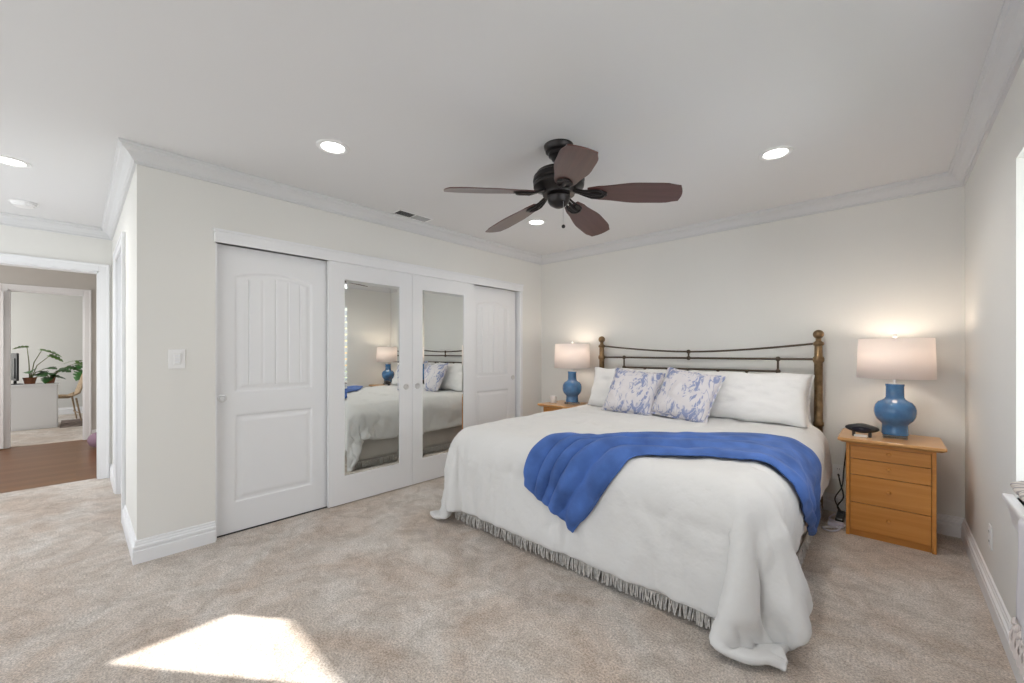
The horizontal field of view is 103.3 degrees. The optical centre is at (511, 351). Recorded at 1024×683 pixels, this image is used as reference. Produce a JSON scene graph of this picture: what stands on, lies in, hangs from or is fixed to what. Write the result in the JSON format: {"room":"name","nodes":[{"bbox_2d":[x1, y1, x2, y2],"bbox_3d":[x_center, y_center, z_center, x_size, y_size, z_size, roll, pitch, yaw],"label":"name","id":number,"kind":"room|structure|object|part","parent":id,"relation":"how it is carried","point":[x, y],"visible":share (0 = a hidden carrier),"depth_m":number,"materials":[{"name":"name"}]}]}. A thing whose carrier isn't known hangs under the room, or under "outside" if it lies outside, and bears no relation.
{"room":"bedroom","nodes":[
{"label":"bedroom","id":0,"kind":"room"},
{"bbox_2d":[22,377,36,383],"bbox_3d":[-7.859,0.468,6.601,0.159,0.100,0.159,0,0,43],"label":"pot","id":1,"kind":"object","parent":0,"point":[30,380],"depth_m":6.56,"materials":[{"name":"brown ceramic"}]},
{"bbox_2d":[11,292,82,407],"bbox_3d":[-9.273,0.020,7.739,0.120,2.440,3.700,0,0,43],"label":"wall","id":2,"kind":"structure","parent":0,"point":[51,322],"depth_m":7.91,"materials":[{"name":"grey paint"}]},
{"bbox_2d":[58,406,82,414],"bbox_3d":[-9.222,1.173,7.691,0.019,0.135,3.700,0,0,43],"label":"baseboard","id":3,"kind":"structure","parent":2,"relation":"attached to","point":[68,410],"depth_m":8.08,"materials":[{"name":"white paint"}]},
{"bbox_2d":[0,265,96,429],"bbox_3d":[-6.564,0.020,5.218,0.120,2.440,3.700,0,0,43],"label":"wall","id":4,"kind":"structure","parent":0,"point":[8,274],"depth_m":5.59,"materials":[{"name":"grey paint"}]},
{"bbox_2d":[0,291,3,448],"bbox_3d":[-6.701,0.228,4.916,0.030,2.000,0.660,0,0,43],"label":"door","id":5,"kind":"structure","parent":4,"relation":"in","point":[1,292],"depth_m":5.14,"materials":[{"name":"white paint"}]},
{"bbox_2d":[0,283,91,448],"bbox_3d":[-6.301,0.181,5.500,0.162,2.118,0.817,0,0,43],"label":"trim","id":6,"kind":"structure","parent":4,"relation":"attached to","point":[7,288],"depth_m":5.51,"materials":[{"name":"white paint"}]},
{"bbox_2d":[0,225,111,463],"bbox_3d":[-4.687,0.020,3.330,0.120,2.440,1.991,0,0,43],"label":"wall","id":7,"kind":"structure","parent":0,"point":[13,240],"depth_m":3.77,"materials":[{"name":"white paint"}]},
{"bbox_2d":[0,253,109,478],"bbox_3d":[-4.381,0.191,3.657,0.162,2.098,1.054,0,0,43],"label":"trim","id":8,"kind":"structure","parent":7,"relation":"attached to","point":[102,271],"depth_m":3.95,"materials":[{"name":"white paint"}]},
{"bbox_2d":[112,172,134,532],"bbox_3d":[-3.131,0.020,3.324,2.406,2.440,0.120,0,0,43],"label":"wall","id":9,"kind":"structure","parent":0,"point":[126,223],"depth_m":2.71,"materials":[{"name":"white paint"}]},
{"bbox_2d":[110,463,112,487],"bbox_3d":[-3.739,1.173,3.795,0.635,0.135,0.019,0,0,43],"label":"baseboard","id":10,"kind":"structure","parent":9,"relation":"attached to","point":[111,464],"depth_m":3.85,"materials":[{"name":"white paint"}]},
{"bbox_2d":[113,231,124,523],"bbox_3d":[-3.115,0.184,3.295,0.953,2.112,0.142,0,0,43],"label":"trim","id":11,"kind":"structure","parent":9,"relation":"attached to","point":[118,265],"depth_m":3.53,"materials":[{"name":"white paint"}]},
{"bbox_2d":[122,505,215,564],"bbox_3d":[-2.373,1.173,2.782,0.835,0.135,0.396,0,0,43],"label":"baseboard","id":12,"kind":"structure","parent":9,"relation":"attached to","point":[169,543],"depth_m":2.50,"materials":[{"name":"white paint"}]},
{"bbox_2d":[135,164,540,539],"bbox_3d":[-0.959,0.020,3.806,0.120,2.440,3.785,0,0,43],"label":"wall","id":13,"kind":"structure","parent":0,"point":[176,215],"depth_m":2.56,"materials":[{"name":"white paint"}]},
{"bbox_2d":[168,349,184,368],"bbox_3d":[-2.074,0.043,2.508,0.014,0.120,0.082,0,0,43],"label":"light switch","id":14,"kind":"object","parent":13,"relation":"attached to","point":[176,357],"visible":1,"depth_m":2.50,"materials":[{"name":"white plastic"}]},
{"bbox_2d":[217,244,326,535],"bbox_3d":[-1.737,0.255,2.974,0.036,1.955,0.745,0,0,43],"label":"door","id":15,"kind":"structure","parent":13,"relation":"in","point":[272,307],"depth_m":2.93,"materials":[{"name":"white paint"}]},
{"bbox_3d":[-1.949,0.312,2.724,0.005,0.056,0.056,0,0,43],"label":"finger pull","id":16,"kind":"part","parent":15,"relation":"part of","materials":[{"name":"silver metal"}]},
{"bbox_2d":[217,506,326,537],"bbox_3d":[-0.971,1.238,3.799,0.044,0.004,2.980,0,0,43],"label":"door track","id":17,"kind":"object","parent":13,"relation":"attached to","point":[326,506],"depth_m":2.94,"materials":[{"name":"grey metal"}]},
{"bbox_2d":[213,228,523,291],"bbox_3d":[-0.908,-0.766,3.758,0.029,0.088,3.057,0,0,43],"label":"trim","id":18,"kind":"structure","parent":13,"relation":"attached to","point":[220,235],"depth_m":3.28,"materials":[{"name":"white paint"}]},
{"bbox_2d":[215,242,522,540],"bbox_3d":[-0.952,0.259,3.805,0.130,1.962,3.034,0,0,43],"label":"trim","id":19,"kind":"structure","parent":13,"relation":"attached to","point":[518,295],"depth_m":4.85,"materials":[{"name":"white paint"}]},
{"bbox_2d":[327,260,411,507],"bbox_3d":[-1.196,0.255,3.485,0.034,1.955,0.765,0,0,43],"label":"door","id":20,"kind":"structure","parent":13,"relation":"in","point":[369,310],"depth_m":3.43,"materials":[{"name":"white paint"}]},
{"bbox_2d":[345,280,398,475],"bbox_3d":[-1.193,0.210,3.483,0.006,1.598,0.504,0,0,43],"label":"mirror","id":21,"kind":"object","parent":20,"relation":"attached to","point":[371,306],"depth_m":3.47,"materials":[{"name":"clear glass"}]},
{"bbox_2d":[412,274,473,484],"bbox_3d":[-0.672,0.255,4.048,0.034,1.955,0.765,0,0,43],"label":"door","id":22,"kind":"structure","parent":13,"relation":"in","point":[442,309],"depth_m":3.98,"materials":[{"name":"white paint"}]},
{"bbox_2d":[423,290,462,457],"bbox_3d":[-0.680,0.210,4.034,0.006,1.598,0.508,0,0,43],"label":"mirror","id":23,"kind":"object","parent":22,"relation":"attached to","point":[442,309],"depth_m":4.01,"materials":[{"name":"clear glass"}]},
{"bbox_2d":[474,285,514,424],"bbox_3d":[-0.223,0.255,4.602,0.036,1.955,0.745,0,0,43],"label":"door","id":24,"kind":"structure","parent":13,"relation":"in","point":[494,309],"depth_m":4.61,"materials":[{"name":"white paint"}]},
{"bbox_2d":[0,0,1023,264],"bbox_3d":[-1.103,-1.152,2.683,6.011,0.096,5.626,0,0,43],"label":"trim","id":25,"kind":"structure","parent":13,"relation":"attached to","point":[1005,54],"depth_m":2.89,"materials":[{"name":"white paint"}]},
{"bbox_2d":[823,492,1022,682],"bbox_3d":[-0.222,1.173,1.863,3.605,0.135,5.626,0,0,43],"label":"baseboard","id":26,"kind":"structure","parent":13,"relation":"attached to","point":[954,526],"depth_m":2.16,"materials":[{"name":"white paint"}]},
{"bbox_2d":[217,243,503,289],"bbox_3d":[-1.357,0.020,4.258,0.120,2.440,3.665,0,0,43],"label":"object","id":27,"kind":"structure","parent":0,"point":[217,243],"depth_m":3.47,"materials":[{"name":"white paint"}]},
{"bbox_2d":[0,0,1003,254],"bbox_3d":[-3.709,-1.260,4.527,12.641,0.120,6.776,0,0,43],"label":"ceiling","id":28,"kind":"structure","parent":0,"point":[425,98],"depth_m":1.92,"materials":[{"name":"white paint"}]},
{"bbox_2d":[0,155,31,167],"bbox_3d":[-3.152,-1.196,2.543,0.180,0.008,0.180,0,0,43],"label":"recessed light","id":29,"kind":"object","parent":28,"relation":"in","point":[7,160],"visible":1,"depth_m":2.56,"materials":[{"name":"white plastic"}]},
{"bbox_2d":[8,199,38,208],"bbox_3d":[-3.917,-1.181,3.248,0.160,0.038,0.160,0,0,43],"label":"smoke detector","id":30,"kind":"object","parent":28,"relation":"attached to","point":[19,203],"visible":1,"depth_m":3.21,"materials":[{"name":"white plastic"}]},
{"bbox_2d":[316,139,348,154],"bbox_3d":[-1.048,-1.196,2.368,0.180,0.008,0.180,0,0,43],"label":"recessed light","id":31,"kind":"object","parent":28,"relation":"in","point":[330,146],"visible":1,"depth_m":2.36,"materials":[{"name":"white plastic"}]},
{"bbox_2d":[392,209,433,222],"bbox_3d":[-0.872,-1.195,3.570,0.130,0.009,0.350,0,0,43],"label":"ceiling vent","id":32,"kind":"object","parent":28,"relation":"in","point":[400,212],"visible":1,"depth_m":3.56,"materials":[{"name":"white plastic"}]},
{"bbox_2d":[527,219,545,224],"bbox_3d":[0.226,-1.196,3.737,0.180,0.008,0.180,0,0,43],"label":"recessed light","id":33,"kind":"object","parent":28,"relation":"in","point":[532,221],"visible":1,"depth_m":3.73,"materials":[{"name":"white plastic"}]},
{"bbox_2d":[444,139,682,235],"bbox_3d":[0.271,-0.953,2.397,1.279,0.494,1.278,0,0,43],"label":"ceiling fan","id":34,"kind":"object","parent":28,"relation":"hanging from","point":[558,182],"visible":1,"depth_m":2.27,"materials":[{"name":"brown metal"}]},
{"bbox_3d":[-0.121,-0.882,2.217,0.504,0.006,0.180,-7,15,-20],"label":"blade","id":35,"kind":"part","parent":34,"relation":"part of","materials":[{"name":"brown wood"}]},
{"bbox_3d":[0.012,-0.882,2.692,0.180,0.006,0.504,-17,4,-39],"label":"blade","id":36,"kind":"part","parent":34,"relation":"part of","materials":[{"name":"brown wood"}]},
{"bbox_3d":[0.108,-0.912,2.301,0.206,0.049,0.085,-7,15,-20],"label":"blade arm","id":37,"kind":"part","parent":34,"relation":"part of","materials":[{"name":"brown metal"}]},
{"bbox_3d":[0.163,-0.912,2.499,0.085,0.049,0.206,-17,4,-39],"label":"blade arm","id":38,"kind":"part","parent":34,"relation":"part of","materials":[{"name":"brown metal"}]},
{"bbox_3d":[0.280,-0.912,2.188,0.085,0.049,0.206,13,6,-4],"label":"blade arm","id":39,"kind":"part","parent":34,"relation":"part of","materials":[{"name":"brown metal"}]},
{"bbox_3d":[0.368,-0.912,2.508,0.085,0.049,0.206,-15,-14,31],"label":"blade arm","id":40,"kind":"part","parent":34,"relation":"part of","materials":[{"name":"brown metal"}]},
{"bbox_3d":[0.289,-0.882,1.943,0.180,0.006,0.504,13,6,-4],"label":"blade","id":41,"kind":"part","parent":34,"relation":"part of","materials":[{"name":"brown wood"}]},
{"bbox_3d":[0.505,-0.882,2.711,0.180,0.006,0.504,-15,-14,31],"label":"blade","id":42,"kind":"part","parent":34,"relation":"part of","materials":[{"name":"brown wood"}]},
{"bbox_3d":[0.440,-0.912,2.316,0.206,0.049,0.085,6,-11,16],"label":"blade arm","id":43,"kind":"part","parent":34,"relation":"part of","materials":[{"name":"brown metal"}]},
{"bbox_3d":[0.676,-0.882,2.249,0.504,0.006,0.180,6,-11,16],"label":"blade","id":44,"kind":"part","parent":34,"relation":"part of","materials":[{"name":"brown wood"}]},
{"bbox_2d":[758,145,793,160],"bbox_3d":[1.589,-1.196,2.442,0.180,0.008,0.180,0,0,43],"label":"recessed light","id":45,"kind":"object","parent":28,"relation":"in","point":[777,152],"visible":1,"depth_m":2.43,"materials":[{"name":"white plastic"}]},
{"bbox_2d":[0,413,1016,682],"bbox_3d":[-3.709,1.290,4.527,12.641,0.100,6.776,0,0,43],"label":"floor","id":46,"kind":"structure","parent":0,"point":[377,588],"depth_m":1.97,"materials":[{"name":"carpet"}]},
{"bbox_2d":[11,382,59,430],"bbox_3d":[-7.871,0.879,6.564,0.452,0.722,0.710,0,0,43],"label":"base cabinet","id":47,"kind":"object","parent":46,"relation":"on","point":[33,406],"visible":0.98,"depth_m":6.48,"materials":[{"name":"white paint"}]},
{"bbox_2d":[11,353,21,384],"bbox_3d":[-7.924,0.268,6.457,0.320,0.500,0.140,0,0,29],"label":"monitor","id":48,"kind":"object","parent":47,"relation":"on","point":[14,356],"visible":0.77,"depth_m":6.39,"materials":[{"name":"black plastic"}]},
{"bbox_2d":[13,345,64,383],"bbox_3d":[-7.710,0.206,6.614,0.359,0.623,0.584,0,0,43],"label":"monstera","id":49,"kind":"object","parent":47,"relation":"on","point":[30,380],"visible":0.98,"depth_m":6.62,"materials":[{"name":"green plant"}]},
{"bbox_2d":[29,361,82,383],"bbox_3d":[-7.577,0.336,6.805,0.320,0.364,0.713,0,0,22],"label":"monstera","id":50,"kind":"object","parent":47,"relation":"on","point":[51,379],"visible":0.91,"depth_m":6.78,"materials":[{"name":"green plant"}]},
{"bbox_2d":[58,373,82,420],"bbox_3d":[-7.988,0.808,7.205,0.440,0.847,0.570,0,0,35],"label":"rattan chair","id":51,"kind":"object","parent":46,"relation":"on","point":[79,387],"visible":0.61,"depth_m":7.29,"materials":[{"name":"beige wicker"}]},
{"bbox_3d":[-7.988,0.607,7.205,0.440,0.445,0.570,0,0,35],"label":"seat","id":52,"kind":"part","parent":51,"relation":"part of","materials":[{"name":"wicker"}]},
{"bbox_3d":[-8.052,1.024,7.450,0.026,0.414,0.089,0,0,12],"label":"leg","id":53,"kind":"part","parent":51,"relation":"part of","materials":[{"name":"wicker"}]},
{"bbox_3d":[-7.736,1.024,7.230,0.089,0.414,0.026,0,0,-32],"label":"leg","id":54,"kind":"part","parent":51,"relation":"part of","materials":[{"name":"wicker"}]},
{"bbox_2d":[60,419,82,427],"bbox_3d":[-7.536,1.235,7.168,1.000,0.010,0.610,0,0,43],"label":"rug","id":55,"kind":"object","parent":46,"relation":"on","point":[74,422],"visible":0.44,"depth_m":6.97,"materials":[{"name":"fabric"}]},
{"bbox_2d":[87,432,96,446],"bbox_3d":[-5.314,1.135,5.299,0.340,0.200,0.338,0,0,43],"label":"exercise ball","id":56,"kind":"object","parent":46,"relation":"on","point":[92,439],"visible":0.23,"depth_m":5.14,"materials":[{"name":"purple fabric"}]},
{"bbox_2d":[537,400,587,411],"bbox_3d":[0.625,0.909,4.533,0.510,0.662,0.450,0,0,43],"label":"nightstand","id":57,"kind":"object","parent":46,"relation":"on","point":[547,406],"visible":0.09,"depth_m":4.46,"materials":[{"name":"brown wood"}]},
{"bbox_2d":[550,395,555,402],"bbox_3d":[0.470,0.538,4.616,0.072,0.080,0.072,0,0,43],"label":"candle jar","id":58,"kind":"object","parent":57,"relation":"on","point":[552,397],"visible":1,"depth_m":4.59,"materials":[{"name":"white wax"}]},
{"bbox_2d":[554,341,589,404],"bbox_3d":[0.672,0.228,4.524,0.396,0.701,0.396,0,0,43],"label":"table lamp","id":59,"kind":"object","parent":57,"relation":"on","point":[571,355],"visible":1,"depth_m":4.40,"materials":[{"name":"blue ceramic"}]},
{"bbox_3d":[0.672,0.043,4.524,0.396,0.266,0.396,0,0,43],"label":"lamp shade","id":60,"kind":"part","parent":59,"relation":"part of","materials":[{"name":"fabric"}]},
{"bbox_2d":[455,330,823,629],"bbox_3d":[0.989,0.533,3.090,2.039,1.414,2.092,0,0,43],"label":"bed","id":61,"kind":"object","parent":46,"relation":"on","point":[818,359],"visible":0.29,"depth_m":2.74,"materials":[{"name":"white fabric"}]},
{"bbox_3d":[0.990,0.568,4.467,0.074,1.345,0.074,0,0,43],"label":"post","id":62,"kind":"part","parent":61,"relation":"part of","materials":[{"name":"gold metal"}]},
{"bbox_2d":[430,404,831,670],"bbox_3d":[0.895,0.868,2.991,2.333,0.725,2.142,0,0,43],"label":"duvet","id":63,"kind":"object","parent":61,"relation":"on","point":[720,538],"visible":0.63,"depth_m":1.93,"materials":[{"name":"white fabric"}]},
{"bbox_2d":[587,367,666,406],"bbox_3d":[1.140,0.354,3.959,0.841,0.397,0.251,0,0,38],"label":"pillow","id":64,"kind":"object","parent":63,"relation":"on","point":[603,377],"visible":0.3,"depth_m":4.08,"materials":[{"name":"white fabric"}]},
{"bbox_2d":[601,368,665,415],"bbox_3d":[1.099,0.364,3.699,0.278,0.427,0.502,0,0,-43],"label":"floral pillow","id":65,"kind":"object","parent":63,"relation":"on","point":[630,392],"visible":0.95,"depth_m":3.63,"materials":[{"name":"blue fabric"}]},
{"bbox_2d":[523,431,821,535],"bbox_3d":[0.963,0.789,2.341,1.794,0.619,0.708,0,0,9],"label":"throw blanket","id":66,"kind":"object","parent":63,"relation":"on","point":[569,473],"visible":1,"depth_m":2.23,"materials":[{"name":"blue fabric"}]},
{"bbox_2d":[651,367,725,422],"bbox_3d":[1.436,0.358,3.357,0.282,0.457,0.540,0,0,-36],"label":"floral pillow","id":67,"kind":"object","parent":63,"relation":"on","point":[683,395],"visible":0.98,"depth_m":3.27,"materials":[{"name":"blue fabric"}]},
{"bbox_2d":[688,370,812,428],"bbox_3d":[1.851,0.356,3.280,0.255,0.390,0.928,0,0,-45],"label":"pillow","id":68,"kind":"object","parent":63,"relation":"on","point":[780,398],"visible":0.74,"depth_m":3.10,"materials":[{"name":"white fabric"}]},
{"bbox_2d":[805,375,814,426],"bbox_3d":[1.974,0.389,3.392,0.894,0.429,0.204,0,0,42],"label":"pillow","id":69,"kind":"object","parent":63,"relation":"on","point":[808,392],"visible":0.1,"depth_m":3.11,"materials":[{"name":"white fabric"}]},
{"bbox_3d":[1.691,0.160,3.815,1.380,0.017,0.018,0,0,43],"label":"headboard rail","id":70,"kind":"part","parent":61,"relation":"part of","materials":[{"name":"grey metal"}]},
{"bbox_3d":[1.691,0.057,3.815,1.916,0.018,0.019,0,0,43],"label":"headboard rail","id":71,"kind":"part","parent":61,"relation":"part of","materials":[{"name":"grey metal"}]},
{"bbox_3d":[1.691,-0.036,3.815,1.918,0.082,0.017,0,0,43],"label":"headboard rail","id":72,"kind":"part","parent":61,"relation":"part of","materials":[{"name":"grey metal"}]},
{"bbox_3d":[2.393,0.568,3.162,0.074,1.345,0.074,0,0,43],"label":"post","id":73,"kind":"part","parent":61,"relation":"part of","materials":[{"name":"gold metal"}]},
{"bbox_2d":[822,514,845,531],"bbox_3d":[2.318,1.224,2.898,0.356,0.032,0.117,0,0,-42],"label":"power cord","id":74,"kind":"object","parent":46,"relation":"on","point":[832,523],"visible":1,"depth_m":2.85,"materials":[{"name":"grey plastic"}]},
{"bbox_2d":[834,451,845,522],"bbox_3d":[2.449,0.940,3.017,0.083,0.600,0.254,0,0,43],"label":"power cord","id":75,"kind":"object","parent":46,"relation":"on","point":[840,516],"visible":0.9,"depth_m":3.06,"materials":[{"name":"black plastic"}]},
{"bbox_3d":[2.489,1.073,3.079,0.039,0.271,0.106,0,0,16],"label":"cord","id":76,"kind":"part","parent":75,"relation":"part of","materials":[{"name":"black plastic"}]},
{"bbox_2d":[838,428,946,554],"bbox_3d":[2.551,0.909,2.742,0.510,0.662,0.450,0,0,43],"label":"nightstand","id":77,"kind":"object","parent":46,"relation":"on","point":[891,484],"visible":0.98,"depth_m":2.61,"materials":[{"name":"brown wood"}]},
{"bbox_2d":[854,434,867,437],"bbox_3d":[2.379,0.571,2.762,0.070,0.014,0.035,0,0,43],"label":"pad","id":78,"kind":"object","parent":77,"relation":"on","point":[856,435],"visible":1,"depth_m":2.75,"materials":[{"name":"white paper"}]},
{"bbox_2d":[845,423,878,437],"bbox_3d":[2.397,0.533,2.774,0.072,0.090,0.180,0,0,-44],"label":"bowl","id":79,"kind":"object","parent":77,"relation":"on","point":[856,427],"visible":0.99,"depth_m":2.75,"materials":[{"name":"black plastic"}]},
{"bbox_3d":[2.552,0.674,2.743,0.384,0.084,0.337,0,0,43],"label":"drawer","id":80,"kind":"part","parent":77,"relation":"part of","materials":[{"name":"brown wood"}]},
{"bbox_3d":[2.552,0.772,2.743,0.384,0.104,0.337,0,0,43],"label":"drawer","id":81,"kind":"part","parent":77,"relation":"part of","materials":[{"name":"brown wood"}]},
{"bbox_3d":[2.552,0.919,2.743,0.384,0.182,0.337,0,0,43],"label":"drawer","id":82,"kind":"part","parent":77,"relation":"part of","materials":[{"name":"brown wood"}]},
{"bbox_3d":[2.552,1.104,2.743,0.384,0.180,0.337,0,0,43],"label":"drawer","id":83,"kind":"part","parent":77,"relation":"part of","materials":[{"name":"brown wood"}]},
{"bbox_3d":[2.443,0.619,2.626,0.388,0.022,0.017,0,0,43],"label":"rail","id":84,"kind":"part","parent":77,"relation":"part of","materials":[{"name":"brown wood"}]},
{"bbox_2d":[856,334,936,439],"bbox_3d":[2.590,0.228,2.740,0.396,0.701,0.396,0,0,43],"label":"table lamp","id":85,"kind":"object","parent":77,"relation":"on","point":[894,358],"visible":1,"depth_m":2.65,"materials":[{"name":"white fabric"}]},
{"bbox_3d":[2.590,0.043,2.740,0.396,0.266,0.396,0,0,43],"label":"lamp shade","id":86,"kind":"part","parent":85,"relation":"part of","materials":[{"name":"fabric"}]},
{"bbox_3d":[-8.138,0.915,8.063,0.440,0.650,0.560,0,0,43],"label":"side table","id":87,"kind":"object","parent":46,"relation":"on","visible":0},
{"bbox_2d":[64,360,82,380],"bbox_3d":[-8.135,0.315,7.861,0.410,0.551,0.792,0,0,43],"label":"monstera","id":88,"kind":"object","parent":87,"relation":"on","point":[79,373],"visible":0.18,"depth_m":7.68,"materials":[{"name":"green plant"}]},
{"bbox_2d":[507,186,964,517],"bbox_3d":[1.482,0.020,4.223,4.325,2.440,0.150,0,0,43],"label":"wall","id":89,"kind":"structure","parent":0,"point":[884,269],"depth_m":3.30,"materials":[{"name":"white paint"}]},
{"bbox_2d":[833,464,844,479],"bbox_3d":[2.531,0.930,3.139,0.072,0.116,0.008,0,0,43],"label":"wall outlet","id":90,"kind":"object","parent":89,"relation":"attached to","point":[837,469],"visible":0.95,"depth_m":3.14,"materials":[{"name":"white plastic"}]},
{"bbox_2d":[965,58,1023,624],"bbox_3d":[1.153,0.020,0.584,0.150,2.440,5.926,0,0,43],"label":"wall","id":91,"kind":"structure","parent":0,"point":[994,188],"depth_m":1.92,"materials":[{"name":"white paint"}]},
{"bbox_2d":[988,523,992,550],"bbox_3d":[2.366,0.914,2.005,0.008,0.116,0.072,0,0,43],"label":"wall outlet","id":92,"kind":"object","parent":91,"relation":"attached to","point":[990,529],"visible":1,"depth_m":1.99,"materials":[{"name":"white plastic"}]},
{"bbox_2d":[1006,503,1018,530],"bbox_3d":[1.319,0.649,0.891,0.025,0.092,2.062,0,0,43],"label":"trim","id":93,"kind":"structure","parent":91,"relation":"attached to","point":[1014,519],"depth_m":1.59,"materials":[{"name":"white paint"}]},
{"bbox_2d":[1002,493,1023,518],"bbox_3d":[1.353,0.591,0.859,0.129,0.022,2.102,0,0,43],"label":"trim","id":94,"kind":"structure","parent":91,"relation":"attached to","point":[1016,504],"depth_m":1.55,"materials":[{"name":"white paint"}]},
{"bbox_2d":[1009,518,1023,682],"bbox_3d":[1.559,0.799,1.103,0.162,0.493,0.752,0,0,43],"label":"fringed throw","id":95,"kind":"object","parent":94,"relation":"on","point":[1016,634],"visible":1,"depth_m":1.37,"materials":[{"name":"white fabric"}]},
{"bbox_2d":[1010,481,1023,501],"bbox_3d":[1.711,0.515,1.262,0.108,0.065,0.740,0,0,43],"label":"throw","id":96,"kind":"object","parent":94,"relation":"on","point":[1018,487],"visible":1,"depth_m":1.49,"materials":[{"name":"fabric"}]}
]}

